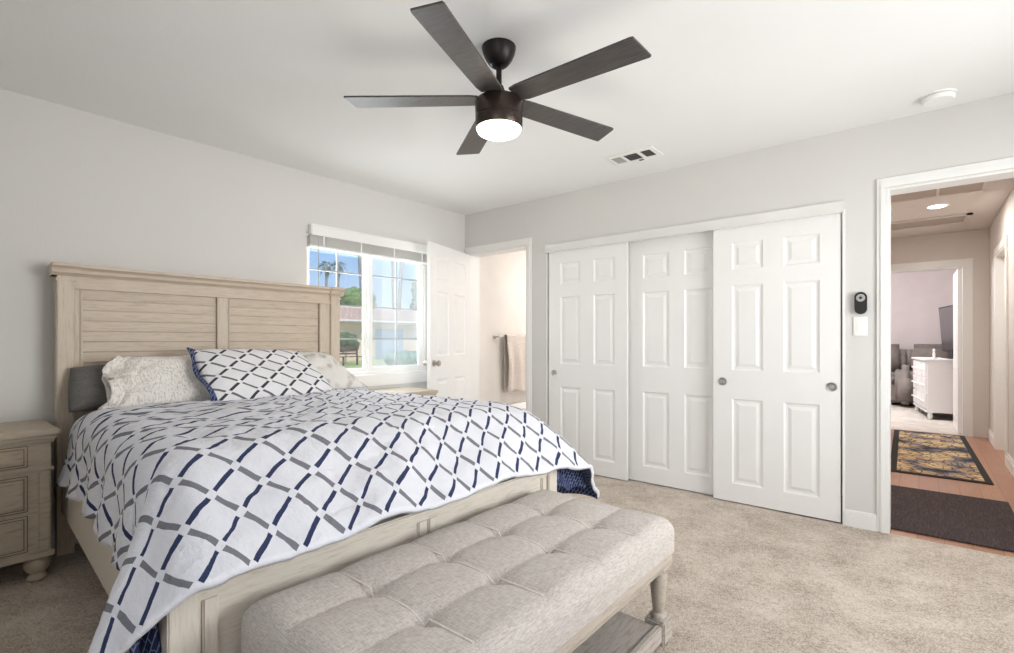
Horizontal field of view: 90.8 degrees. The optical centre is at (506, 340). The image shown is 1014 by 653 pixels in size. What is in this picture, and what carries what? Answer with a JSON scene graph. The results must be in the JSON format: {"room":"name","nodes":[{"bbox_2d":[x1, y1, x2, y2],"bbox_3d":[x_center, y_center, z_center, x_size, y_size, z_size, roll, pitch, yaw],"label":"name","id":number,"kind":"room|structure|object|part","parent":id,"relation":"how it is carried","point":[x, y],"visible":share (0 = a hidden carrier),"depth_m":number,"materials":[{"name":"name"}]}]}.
{"room":"bedroom","nodes":[
{"label":"bedroom","id":0,"kind":"room"},
{"bbox_2d":[0,89,464,530],"bbox_3d":[-1.914,-0.079,3.524,0.130,2.440,4.722,0,0,40],"label":"wall","id":1,"kind":"structure","parent":0,"point":[80,187],"depth_m":3.00,"materials":[{"name":"paint"}]},
{"bbox_2d":[51,530,78,548],"bbox_3d":[-1.895,1.091,3.435,0.014,0.100,4.350,0,0,40],"label":"baseboard","id":2,"kind":"structure","parent":1,"relation":"attached to","point":[53,531],"depth_m":2.73,"materials":[{"name":"white paint"}]},
{"bbox_2d":[307,232,426,385],"bbox_3d":[-1.181,-0.224,4.383,0.127,1.240,1.290,0,0,40],"label":"window","id":3,"kind":"structure","parent":1,"relation":"in","point":[370,375],"depth_m":4.45,"materials":[{"name":"white paint"}]},
{"bbox_3d":[-1.410,-0.273,4.145,0.030,1.087,0.559,0,0,40],"label":"sash","id":4,"kind":"part","parent":3,"relation":"part of","materials":[{"name":"clear glass"}]},
{"bbox_2d":[307,223,426,285],"bbox_3d":[-1.135,-0.388,4.326,0.084,1.018,1.229,0,0,40],"label":"window blind","id":5,"kind":"object","parent":3,"relation":"attached to","point":[323,237],"visible":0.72,"depth_m":4.21,"materials":[{"name":"white paint"}]},
{"bbox_3d":[-1.473,-0.344,3.904,0.008,0.930,0.006,0,0,17],"label":"pull cord","id":6,"kind":"part","parent":5,"relation":"part of","materials":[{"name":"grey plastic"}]},
{"bbox_3d":[-1.152,-0.732,4.326,0.053,0.018,1.200,0,0,40],"label":"rail","id":7,"kind":"part","parent":5,"relation":"part of","materials":[{"name":"white paint"}]},
{"bbox_3d":[-1.022,-0.273,4.588,0.058,1.087,0.619,0,0,40],"label":"sash","id":8,"kind":"part","parent":3,"relation":"part of","materials":[{"name":"clear glass"}]},
{"bbox_2d":[0,0,1013,273],"bbox_3d":[2.879,-1.359,5.164,5.392,0.120,13.380,0,0,40],"label":"ceiling","id":9,"kind":"structure","parent":0,"point":[266,80],"depth_m":2.46,"materials":[{"name":"paint"}]},
{"bbox_2d":[344,1,650,154],"bbox_3d":[0.003,-1.103,2.206,1.266,0.392,1.302,0,0,40],"label":"ceiling fan","id":10,"kind":"object","parent":9,"relation":"hanging from","point":[499,112],"visible":1,"depth_m":2.12,"materials":[{"name":"brown wood"}]},
{"bbox_3d":[-0.418,-1.066,2.230,0.584,0.023,0.131,0,0,2],"label":"blade","id":11,"kind":"part","parent":10,"relation":"part of","materials":[{"name":"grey wood"}]},
{"bbox_3d":[-0.163,-1.066,1.860,0.131,0.023,0.584,0,0,20],"label":"blade","id":12,"kind":"part","parent":10,"relation":"part of","materials":[{"name":"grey wood"}]},
{"bbox_3d":[-0.144,-1.066,2.586,0.131,0.023,0.584,0,0,-16],"label":"blade","id":13,"kind":"part","parent":10,"relation":"part of","materials":[{"name":"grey wood"}]},
{"bbox_3d":[0.279,-1.066,2.436,0.584,0.023,0.131,0,0,-34],"label":"blade","id":14,"kind":"part","parent":10,"relation":"part of","materials":[{"name":"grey wood"}]},
{"bbox_3d":[0.267,-1.066,1.987,0.584,0.023,0.131,0,0,38],"label":"blade","id":15,"kind":"part","parent":10,"relation":"part of","materials":[{"name":"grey wood"}]},
{"bbox_2d":[606,146,663,165],"bbox_3d":[0.898,-1.291,3.521,0.340,0.016,0.210,0,0,40],"label":"ceiling vent","id":16,"kind":"object","parent":9,"relation":"in","point":[648,152],"visible":1,"depth_m":3.51,"materials":[{"name":"white plastic"}]},
{"bbox_2d":[611,157,626,163],"bbox_3d":[0.806,-1.296,3.597,0.075,0.006,0.126,0,0,40],"label":"grille","id":17,"kind":"object","parent":16,"relation":"attached to","point":[617,160],"depth_m":3.60,"materials":[{"name":"grey metal"}]},
{"bbox_2d":[624,153,642,160],"bbox_3d":[0.890,-1.296,3.527,0.100,0.006,0.126,0,0,40],"label":"grille","id":18,"kind":"object","parent":16,"relation":"attached to","point":[630,156],"depth_m":3.54,"materials":[{"name":"black metal"}]},
{"bbox_2d":[641,150,654,156],"bbox_3d":[0.975,-1.296,3.456,0.072,0.006,0.126,0,0,40],"label":"grille","id":19,"kind":"object","parent":16,"relation":"attached to","point":[644,153],"depth_m":3.47,"materials":[{"name":"black metal"}]},
{"bbox_2d":[891,212,972,230],"bbox_3d":[4.603,-1.291,5.517,0.765,0.016,0.510,0,0,40],"label":"ceiling hatch","id":20,"kind":"object","parent":9,"relation":"attached to","point":[966,217],"visible":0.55,"depth_m":5.47,"materials":[{"name":"paint"}]},
{"bbox_3d":[4.603,-1.296,5.517,0.665,0.005,0.410,0,0,40],"label":"panel","id":21,"kind":"part","parent":20,"relation":"part of","materials":[{"name":"grey paint"}]},
{"bbox_2d":[925,203,948,208],"bbox_3d":[4.162,-1.294,4.837,0.176,0.009,0.176,0,0,40],"label":"recessed light","id":22,"kind":"object","parent":9,"relation":"in","point":[934,206],"visible":1,"depth_m":4.82,"materials":[{"name":"white plastic"}]},
{"bbox_2d":[920,88,956,106],"bbox_3d":[2.287,-1.282,2.650,0.150,0.034,0.150,0,0,40],"label":"smoke detector","id":23,"kind":"object","parent":9,"relation":"attached to","point":[942,96],"visible":1,"depth_m":2.62,"materials":[{"name":"white plastic"}]},
{"bbox_2d":[891,181,992,203],"bbox_3d":[3.714,-1.291,4.377,0.760,0.016,0.420,0,0,40],"label":"ceiling hatch","id":24,"kind":"object","parent":9,"relation":"attached to","point":[983,186],"visible":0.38,"depth_m":4.38,"materials":[{"name":"paint"}]},
{"bbox_2d":[0,402,1013,652],"bbox_3d":[2.879,1.201,5.164,5.392,0.120,13.380,0,0,40],"label":"floor","id":25,"kind":"structure","parent":0,"point":[741,578],"depth_m":2.32,"materials":[{"name":"beige carpet"}]},
{"bbox_2d":[0,419,59,581],"bbox_3d":[-2.541,0.782,2.275,0.467,0.718,0.700,0,0,40],"label":"nightstand","id":26,"kind":"object","parent":25,"relation":"on","point":[26,466],"visible":1,"depth_m":2.33,"materials":[{"name":"beige wood"}]},
{"bbox_3d":[-2.388,0.902,2.147,0.032,0.162,0.470,0,0,40],"label":"drawer","id":27,"kind":"part","parent":26,"relation":"part of","materials":[{"name":"beige wood"}]},
{"bbox_3d":[-2.388,0.716,2.147,0.032,0.160,0.470,0,0,40],"label":"drawer","id":28,"kind":"part","parent":26,"relation":"part of","materials":[{"name":"beige wood"}]},
{"bbox_3d":[-2.388,0.542,2.147,0.032,0.093,0.470,0,0,40],"label":"drawer","id":29,"kind":"part","parent":26,"relation":"part of","materials":[{"name":"beige wood"}]},
{"bbox_2d":[49,261,556,652],"bbox_3d":[-1.094,0.367,2.593,2.239,1.548,1.800,0,0,40],"label":"frame","id":30,"kind":"object","parent":25,"relation":"on","point":[102,314],"visible":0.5,"depth_m":2.71,"materials":[{"name":"beige wood"}]},
{"bbox_3d":[-2.383,0.399,2.692,0.121,1.485,0.090,0,0,40],"label":"post","id":31,"kind":"part","parent":30,"relation":"part of","materials":[{"name":"beige wood"}]},
{"bbox_3d":[-1.598,0.793,1.960,2.039,0.215,0.032,0,0,43],"label":"rail","id":32,"kind":"part","parent":30,"relation":"part of","materials":[{"name":"beige wood"}]},
{"bbox_3d":[-2.120,0.071,3.004,0.045,0.688,0.676,0,0,40],"label":"slat panel","id":33,"kind":"part","parent":30,"relation":"part of","materials":[{"name":"beige wood"}]},
{"bbox_3d":[-0.818,0.882,1.248,0.085,0.517,0.076,0,0,40],"label":"post","id":34,"kind":"part","parent":30,"relation":"part of","materials":[{"name":"beige wood"}]},
{"bbox_3d":[-1.862,-0.376,3.290,0.166,0.063,1.713,0,0,40],"label":"cornice","id":35,"kind":"part","parent":30,"relation":"part of","materials":[{"name":"beige wood"}]},
{"bbox_3d":[-1.884,0.291,3.311,0.065,1.300,1.623,0,0,40],"label":"headboard","id":36,"kind":"part","parent":30,"relation":"part of","materials":[{"name":"beige wood"}]},
{"bbox_3d":[-1.877,-0.313,3.304,0.105,0.072,1.525,0,0,40],"label":"rail","id":37,"kind":"part","parent":30,"relation":"part of","materials":[{"name":"beige wood"}]},
{"bbox_3d":[-1.650,0.071,3.568,0.045,0.688,0.636,0,0,40],"label":"slat panel","id":38,"kind":"part","parent":30,"relation":"part of","materials":[{"name":"beige wood"}]},
{"bbox_3d":[-1.368,0.399,3.910,0.121,1.485,0.096,0,0,40],"label":"post","id":39,"kind":"part","parent":30,"relation":"part of","materials":[{"name":"beige wood"}]},
{"bbox_3d":[-0.314,0.841,1.857,0.099,0.460,1.669,0,0,40],"label":"rail","id":40,"kind":"part","parent":30,"relation":"part of","materials":[{"name":"beige wood"}]},
{"bbox_3d":[-0.309,0.854,1.853,0.042,0.435,1.562,0,0,40],"label":"footboard","id":41,"kind":"part","parent":30,"relation":"part of","materials":[{"name":"beige wood"}]},
{"bbox_3d":[0.194,0.882,2.462,0.085,0.517,0.076,0,0,40],"label":"post","id":42,"kind":"part","parent":30,"relation":"part of","materials":[{"name":"beige wood"}]},
{"bbox_3d":[-1.151,0.633,2.632,1.820,0.363,1.575,0,0,40],"label":"mattress","id":43,"kind":"object","parent":30,"relation":"on","visible":0},
{"bbox_2d":[56,388,599,652],"bbox_3d":[-0.914,0.622,2.520,2.110,0.597,2.183,0,0,40],"label":"comforter","id":44,"kind":"object","parent":43,"relation":"on","point":[192,497],"visible":0.97,"depth_m":1.73,"materials":[{"name":"fabric"}]},
{"bbox_2d":[68,364,106,411],"bbox_3d":[-2.086,0.242,2.836,0.208,0.263,0.626,0,0,40],"label":"pillow","id":45,"kind":"object","parent":44,"relation":"on","point":[86,388],"visible":0.25,"depth_m":2.61,"materials":[{"name":"grey fabric"}]},
{"bbox_2d":[98,355,209,409],"bbox_3d":[-1.895,0.228,2.829,0.247,0.290,0.681,0,0,40],"label":"pillow","id":46,"kind":"object","parent":44,"relation":"on","point":[128,381],"visible":0.65,"depth_m":2.70,"materials":[{"name":"fabric"}]},
{"bbox_2d":[187,347,332,400],"bbox_3d":[-1.485,0.204,3.093,0.295,0.328,0.810,0,0,40],"label":"patterned pillow","id":47,"kind":"object","parent":44,"relation":"on","point":[227,374],"visible":0.9,"depth_m":2.97,"materials":[{"name":"white fabric"}]},
{"bbox_2d":[300,352,367,388],"bbox_3d":[-1.334,0.220,3.489,0.253,0.281,0.670,0,0,44],"label":"pillow","id":48,"kind":"object","parent":44,"relation":"on","point":[337,375],"visible":0.38,"depth_m":3.51,"materials":[{"name":"fabric"}]},
{"bbox_2d":[370,387,437,395],"bbox_3d":[-0.985,0.782,4.141,0.467,0.718,0.700,0,0,40],"label":"nightstand","id":49,"kind":"object","parent":25,"relation":"on","point":[397,390],"visible":0.03,"depth_m":4.20,"materials":[{"name":"beige wood"}]},
{"bbox_2d":[240,489,674,652],"bbox_3d":[-0.025,0.903,1.602,0.640,0.475,1.340,0,0,40],"label":"bench","id":50,"kind":"object","parent":25,"relation":"on","point":[541,571],"visible":1,"depth_m":1.42,"materials":[{"name":"fabric"}]},
{"bbox_2d":[571,611,653,652],"bbox_3d":[-0.026,1.094,1.603,0.573,0.038,1.190,0,0,40],"label":"shelf","id":51,"kind":"object","parent":50,"relation":"attached to","point":[622,633],"depth_m":1.81,"materials":[{"name":"grey wood"}]},
{"bbox_3d":[-0.025,1.098,1.603,0.594,0.062,1.174,0,0,40],"label":"shelf rail","id":52,"kind":"part","parent":50,"relation":"part of","materials":[{"name":"grey wood"}]},
{"bbox_3d":[0.579,0.932,1.913,0.072,0.253,0.072,0,0,40],"label":"leg","id":53,"kind":"part","parent":50,"relation":"part of","materials":[{"name":"brown wood"}]},
{"bbox_2d":[891,344,948,404],"bbox_3d":[6.896,0.581,9.177,2.040,1.020,1.470,0,0,40],"label":"sofa","id":54,"kind":"object","parent":25,"relation":"on","point":[902,373],"visible":0.27,"depth_m":8.88,"materials":[{"name":"grey fabric"}]},
{"bbox_2d":[891,371,894,383],"bbox_3d":[6.837,0.681,9.110,0.655,0.200,0.850,0,0,40],"label":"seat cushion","id":55,"kind":"object","parent":54,"relation":"on","point":[892,372],"depth_m":8.72,"materials":[{"name":"grey fabric"}]},
{"bbox_2d":[891,344,905,371],"bbox_3d":[7.221,0.406,9.570,0.655,0.670,0.450,0,0,40],"label":"cushion","id":56,"kind":"object","parent":54,"relation":"on","point":[898,356],"depth_m":9.29,"materials":[{"name":"grey fabric"}]},
{"bbox_3d":[7.068,0.766,8.852,0.280,0.650,1.150,0,0,40],"label":"arm","id":57,"kind":"part","parent":54,"relation":"part of","materials":[{"name":"grey fabric"}]},
{"bbox_3d":[6.697,0.831,8.406,0.200,0.380,0.030,0,0,40],"label":"arm panel","id":58,"kind":"part","parent":54,"relation":"part of","materials":[{"name":"grey fabric"}]},
{"bbox_2d":[907,344,948,368],"bbox_3d":[7.736,0.406,9.141,0.655,0.670,0.450,0,0,40],"label":"cushion","id":59,"kind":"object","parent":54,"relation":"on","point":[920,350],"depth_m":9.05,"materials":[{"name":"grey fabric"}]},
{"bbox_2d":[911,357,952,418],"bbox_3d":[6.518,0.707,7.555,0.517,0.868,1.140,0,0,31],"label":"dresser","id":60,"kind":"object","parent":25,"relation":"on","point":[932,381],"visible":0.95,"depth_m":7.18,"materials":[{"name":"white paint"}]},
{"bbox_3d":[6.517,0.428,7.971,0.022,0.215,0.310,0,0,31],"label":"drawer","id":61,"kind":"part","parent":60,"relation":"part of","materials":[{"name":"white paint"}]},
{"bbox_3d":[6.517,0.658,7.971,0.022,0.215,0.310,0,0,31],"label":"drawer","id":62,"kind":"part","parent":60,"relation":"part of","materials":[{"name":"white paint"}]},
{"bbox_3d":[6.517,0.886,7.971,0.022,0.210,0.310,0,0,31],"label":"drawer","id":63,"kind":"part","parent":60,"relation":"part of","materials":[{"name":"white paint"}]},
{"bbox_3d":[6.330,0.428,7.663,0.022,0.215,0.370,0,0,31],"label":"drawer","id":64,"kind":"part","parent":60,"relation":"part of","materials":[{"name":"white paint"}]},
{"bbox_3d":[6.330,0.658,7.663,0.022,0.215,0.370,0,0,31],"label":"drawer","id":65,"kind":"part","parent":60,"relation":"part of","materials":[{"name":"white paint"}]},
{"bbox_3d":[6.330,0.886,7.663,0.022,0.210,0.370,0,0,31],"label":"drawer","id":66,"kind":"part","parent":60,"relation":"part of","materials":[{"name":"white paint"}]},
{"bbox_3d":[6.146,0.428,7.360,0.022,0.215,0.300,0,0,31],"label":"drawer","id":67,"kind":"part","parent":60,"relation":"part of","materials":[{"name":"white paint"}]},
{"bbox_3d":[6.146,0.658,7.360,0.022,0.215,0.300,0,0,31],"label":"drawer","id":68,"kind":"part","parent":60,"relation":"part of","materials":[{"name":"white paint"}]},
{"bbox_3d":[6.146,0.886,7.360,0.022,0.210,0.300,0,0,31],"label":"drawer","id":69,"kind":"part","parent":60,"relation":"part of","materials":[{"name":"white paint"}]},
{"bbox_2d":[939,305,952,358],"bbox_3d":[6.617,-0.120,7.444,0.150,0.787,1.023,0,0,29],"label":"television","id":70,"kind":"object","parent":60,"relation":"on","point":[945,313],"visible":0.55,"depth_m":7.56,"materials":[{"name":"black plastic"}]},
{"bbox_2d":[891,430,993,484],"bbox_3d":[4.372,1.136,5.136,0.713,0.010,2.550,0,0,40],"label":"runner rug","id":71,"kind":"object","parent":25,"relation":"on","point":[945,456],"visible":0.92,"depth_m":4.82,"materials":[{"name":"multicoloured fabric"}]},
{"bbox_2d":[891,485,1013,552],"bbox_3d":[2.855,1.136,3.303,0.755,0.010,1.130,0,0,40],"label":"rug","id":72,"kind":"object","parent":25,"relation":"on","point":[988,523],"visible":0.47,"depth_m":3.19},
{"bbox_2d":[480,213,841,495],"bbox_3d":[1.479,-0.104,4.914,3.502,2.490,1.758,0,0,40],"label":"wall","id":73,"kind":"structure","parent":0,"point":[502,276],"depth_m":5.60,"materials":[{"name":"paint"}]},
{"bbox_3d":[0.121,-0.039,5.817,0.060,0.044,0.784,0,0,40],"label":"towel bar","id":74,"kind":"object","parent":73,"relation":"attached to","visible":0},
{"bbox_2d":[504,335,525,392],"bbox_3d":[0.152,0.265,5.798,0.084,0.657,0.520,0,0,40],"label":"bath towel","id":75,"kind":"object","parent":74,"relation":"hanging from","point":[514,345],"visible":0.71,"depth_m":5.71,"materials":[{"name":"white fabric"}]},
{"bbox_2d":[465,92,1013,514],"bbox_3d":[1.504,-0.079,3.664,4.942,2.440,0.130,0,0,40],"label":"wall","id":76,"kind":"structure","parent":0,"point":[846,166],"depth_m":3.17,"materials":[{"name":"paint"}]},
{"bbox_2d":[465,237,531,413],"bbox_3d":[-0.059,0.093,4.959,0.858,2.095,0.155,0,0,40],"label":"door frame","id":77,"kind":"structure","parent":76,"relation":"attached to","point":[475,253],"depth_m":5.07,"materials":[{"name":"white paint"}]},
{"bbox_2d":[423,241,469,398],"bbox_3d":[-0.572,0.126,4.795,0.168,2.000,0.780,0,0,17],"label":"door","id":78,"kind":"structure","parent":77,"relation":"attached to","point":[447,363],"depth_m":4.72,"materials":[{"name":"white paint"}]},
{"bbox_3d":[-0.624,0.206,4.462,0.066,0.060,0.060,0,0,23],"label":"knob","id":79,"kind":"part","parent":78,"relation":"part of","materials":[{"name":"silver metal"}]},
{"bbox_2d":[545,201,843,252],"bbox_3d":[1.248,-0.825,3.850,2.256,0.072,0.141,0,0,40],"label":"door track","id":80,"kind":"object","parent":76,"relation":"attached to","point":[832,207],"visible":0.96,"depth_m":3.60,"materials":[{"name":"wood"}]},
{"bbox_2d":[549,242,627,480],"bbox_3d":[0.679,0.160,4.282,0.765,1.947,0.032,0,0,40],"label":"door","id":81,"kind":"structure","parent":80,"relation":"hanging from","point":[588,287],"depth_m":4.24,"materials":[{"name":"white paint"}]},
{"bbox_2d":[628,231,712,494],"bbox_3d":[1.298,0.160,3.845,0.830,1.947,0.026,0,0,40],"label":"door","id":82,"kind":"structure","parent":80,"relation":"attached to","point":[670,279],"depth_m":3.86,"materials":[{"name":"white paint"}]},
{"bbox_2d":[713,213,840,522],"bbox_3d":[1.786,0.160,3.359,0.767,1.947,0.032,0,0,40],"label":"door","id":83,"kind":"structure","parent":80,"relation":"hanging from","point":[777,285],"depth_m":3.33,"materials":[{"name":"white paint"}]},
{"bbox_3d":[1.532,0.293,3.554,0.058,0.058,0.007,0,0,40],"label":"handle","id":84,"kind":"part","parent":83,"relation":"part of","materials":[{"name":"silver metal"}]},
{"bbox_3d":[2.036,0.293,3.134,0.058,0.058,0.007,0,0,40],"label":"handle","id":85,"kind":"part","parent":83,"relation":"part of","materials":[{"name":"silver metal"}]},
{"bbox_2d":[546,209,844,524],"bbox_3d":[1.264,0.166,3.858,2.252,1.950,0.138,0,0,40],"label":"door frame","id":86,"kind":"structure","parent":76,"relation":"attached to","point":[843,213],"depth_m":3.09,"materials":[{"name":"white paint"}]},
{"bbox_2d":[844,509,876,531],"bbox_3d":[2.144,1.091,3.036,0.165,0.100,0.014,0,0,40],"label":"baseboard","id":87,"kind":"structure","parent":76,"relation":"attached to","point":[852,518],"depth_m":3.03,"materials":[{"name":"white paint"}]},
{"bbox_2d":[853,317,867,335],"bbox_3d":[2.146,-0.085,3.037,0.072,0.116,0.010,0,0,40],"label":"light switch","id":88,"kind":"object","parent":76,"relation":"attached to","point":[860,324],"visible":1,"depth_m":3.03,"materials":[{"name":"white plastic"}]},
{"bbox_2d":[854,292,866,313],"bbox_3d":[2.143,-0.225,3.028,0.062,0.134,0.028,0,0,40],"label":"remote","id":89,"kind":"object","parent":76,"relation":"attached to","point":[860,298],"visible":1,"depth_m":3.02,"materials":[{"name":"black plastic"}]},
{"bbox_2d":[877,157,1013,533],"bbox_3d":[2.603,0.091,2.739,0.922,2.100,0.155,0,0,40],"label":"door frame","id":90,"kind":"structure","parent":76,"relation":"attached to","point":[998,169],"depth_m":2.95,"materials":[{"name":"white paint"}]},
{"bbox_2d":[891,269,956,363],"bbox_3d":[6.186,-0.079,8.200,4.200,2.440,4.280,0,0,40],"label":"wall","id":91,"kind":"structure","parent":0,"point":[917,298],"depth_m":9.51,"materials":[{"name":"paint"}]},
{"bbox_2d":[891,229,988,437],"bbox_3d":[5.186,-0.079,6.248,1.405,2.440,0.120,0,0,40],"label":"wall","id":92,"kind":"structure","parent":0,"point":[974,244],"depth_m":5.89,"materials":[{"name":"paint"}]},
{"bbox_2d":[891,258,972,436],"bbox_3d":[5.162,0.086,6.260,0.982,2.110,0.145,0,0,40],"label":"door frame","id":93,"kind":"structure","parent":92,"relation":"attached to","point":[966,265],"depth_m":5.93,"materials":[{"name":"white paint"}]},
{"bbox_2d":[953,268,961,432],"bbox_3d":[5.745,0.129,6.368,0.047,2.000,0.801,0,0,39],"label":"door","id":94,"kind":"structure","parent":92,"relation":"in","point":[957,277],"depth_m":6.12,"materials":[{"name":"white paint"}]},
{"bbox_2d":[989,187,1013,459],"bbox_3d":[4.306,-0.079,4.158,0.120,2.440,4.218,0,0,40],"label":"wall","id":95,"kind":"structure","parent":0,"point":[1003,224],"depth_m":4.49,"materials":[{"name":"paint"}]},
{"bbox_2d":[987,427,1013,477],"bbox_3d":[4.255,1.079,4.201,0.015,0.125,4.218,0,0,40],"label":"baseboard","id":96,"kind":"structure","parent":95,"relation":"attached to","point":[1009,461],"depth_m":4.43,"materials":[{"name":"white paint"}]},
{"bbox_2d":[994,234,1007,465],"bbox_3d":[4.880,0.093,4.850,0.146,2.095,1.010,0,0,40],"label":"door frame","id":97,"kind":"structure","parent":95,"relation":"attached to","point":[1001,251],"depth_m":5.18,"materials":[{"name":"white paint"}]},
{"bbox_3d":[0.809,1.191,5.391,1.862,0.099,1.883,0,0,40],"label":"floor","id":98,"kind":"structure","parent":0,"visible":0},
{"bbox_2d":[509,401,525,409],"bbox_3d":[0.565,0.933,5.779,0.790,0.415,1.360,0,0,40],"label":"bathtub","id":99,"kind":"object","parent":98,"relation":"on","point":[522,405],"visible":0.03,"depth_m":5.75,"materials":[{"name":"white ceramic"}]},
{"label":"outside","id":100,"kind":"structure","parent":0,"visible":0},
{"bbox_2d":[340,359,387,368],"bbox_3d":[-18.740,1.391,35.155,66.188,0.200,110.000,0,0,40],"label":"ground","id":101,"kind":"structure","parent":100,"point":[350,364],"depth_m":27.70,"materials":[{"name":"green plant"}]},
{"bbox_2d":[317,261,335,286],"bbox_3d":[-17.712,-3.226,48.975,1.848,9.035,1.633,0,0,40],"label":"palm tree","id":102,"kind":"object","parent":101,"relation":"on","point":[326,266],"visible":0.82,"depth_m":48.90,"materials":[{"name":"green plant"}]},
{"bbox_2d":[330,260,346,286],"bbox_3d":[-16.880,-3.326,49.974,1.848,9.235,1.633,0,0,40],"label":"palm tree","id":103,"kind":"object","parent":101,"relation":"on","point":[340,265],"visible":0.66,"depth_m":49.91,"materials":[{"name":"green plant"}]},
{"bbox_2d":[340,332,359,363],"bbox_3d":[-8.825,0.420,27.355,1.481,1.748,1.460,0,0,40],"label":"shrub","id":104,"kind":"object","parent":101,"relation":"on","point":[343,343],"visible":0.62,"depth_m":26.94,"materials":[{"name":"green plant"}]},
{"bbox_2d":[340,347,361,365],"bbox_3d":[-8.070,0.816,25.738,0.600,0.950,1.200,0,0,40],"label":"bench","id":105,"kind":"object","parent":101,"relation":"on","point":[356,348],"visible":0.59,"depth_m":25.89,"materials":[{"name":"red wood"}]},
{"bbox_3d":[-8.273,0.616,25.907,0.070,0.550,1.200,0,0,40],"label":"backrest","id":106,"kind":"part","parent":105,"relation":"part of","materials":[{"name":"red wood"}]},
{"bbox_2d":[340,286,376,308],"bbox_3d":[-13.714,-1.828,45.963,3.469,6.243,3.511,0,0,40],"label":"tree","id":107,"kind":"object","parent":101,"relation":"on","point":[352,296],"visible":0.41,"depth_m":44.61,"materials":[{"name":"green plant"}]},
{"bbox_2d":[357,255,361,288],"bbox_3d":[-14.431,-5.923,48.226,1.848,14.441,2.083,0,0,40],"label":"palm tree","id":108,"kind":"object","parent":101,"relation":"on","point":[359,256],"visible":0.04,"depth_m":48.39,"materials":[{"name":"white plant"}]},
{"bbox_2d":[340,306,416,360],"bbox_3d":[-10.551,-0.559,37.441,9.840,3.700,37.600,0,0,40],"label":"house","id":109,"kind":"structure","parent":101,"relation":"on","point":[350,317],"depth_m":33.95,"materials":[{"name":"beige paint"}]},
{"bbox_2d":[391,260,394,309],"bbox_3d":[-11.822,-5.926,51.355,1.848,14.437,1.633,0,0,40],"label":"palm tree","id":110,"kind":"object","parent":101,"relation":"on","point":[392,261],"visible":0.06,"depth_m":51.39,"materials":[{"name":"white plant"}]},
{"bbox_2d":[383,350,416,365],"bbox_3d":[-4.017,0.888,25.160,1.119,0.806,5.168,0,0,40],"label":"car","id":111,"kind":"object","parent":101,"relation":"on","point":[405,357],"visible":0.34,"depth_m":23.50,"materials":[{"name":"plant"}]},
{"bbox_3d":[-3.995,1.116,25.269,0.300,0.350,4.700,0,0,40],"label":"stem","id":112,"kind":"part","parent":111,"relation":"part of","materials":[{"name":"plant"}]},
{"bbox_2d":[397,261,403,309],"bbox_3d":[-10.860,-5.923,52.509,1.848,14.441,2.030,0,0,40],"label":"palm tree","id":113,"kind":"object","parent":101,"relation":"on","point":[399,296],"visible":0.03,"depth_m":52.06,"materials":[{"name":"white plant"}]},
{"bbox_2d":[409,281,416,310],"bbox_3d":[-7.328,-2.602,50.604,5.082,7.791,5.136,0,0,-32],"label":"tree","id":114,"kind":"object","parent":101,"relation":"on","point":[413,305],"visible":0.1,"depth_m":49.23,"materials":[{"name":"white plant"}]}
]}

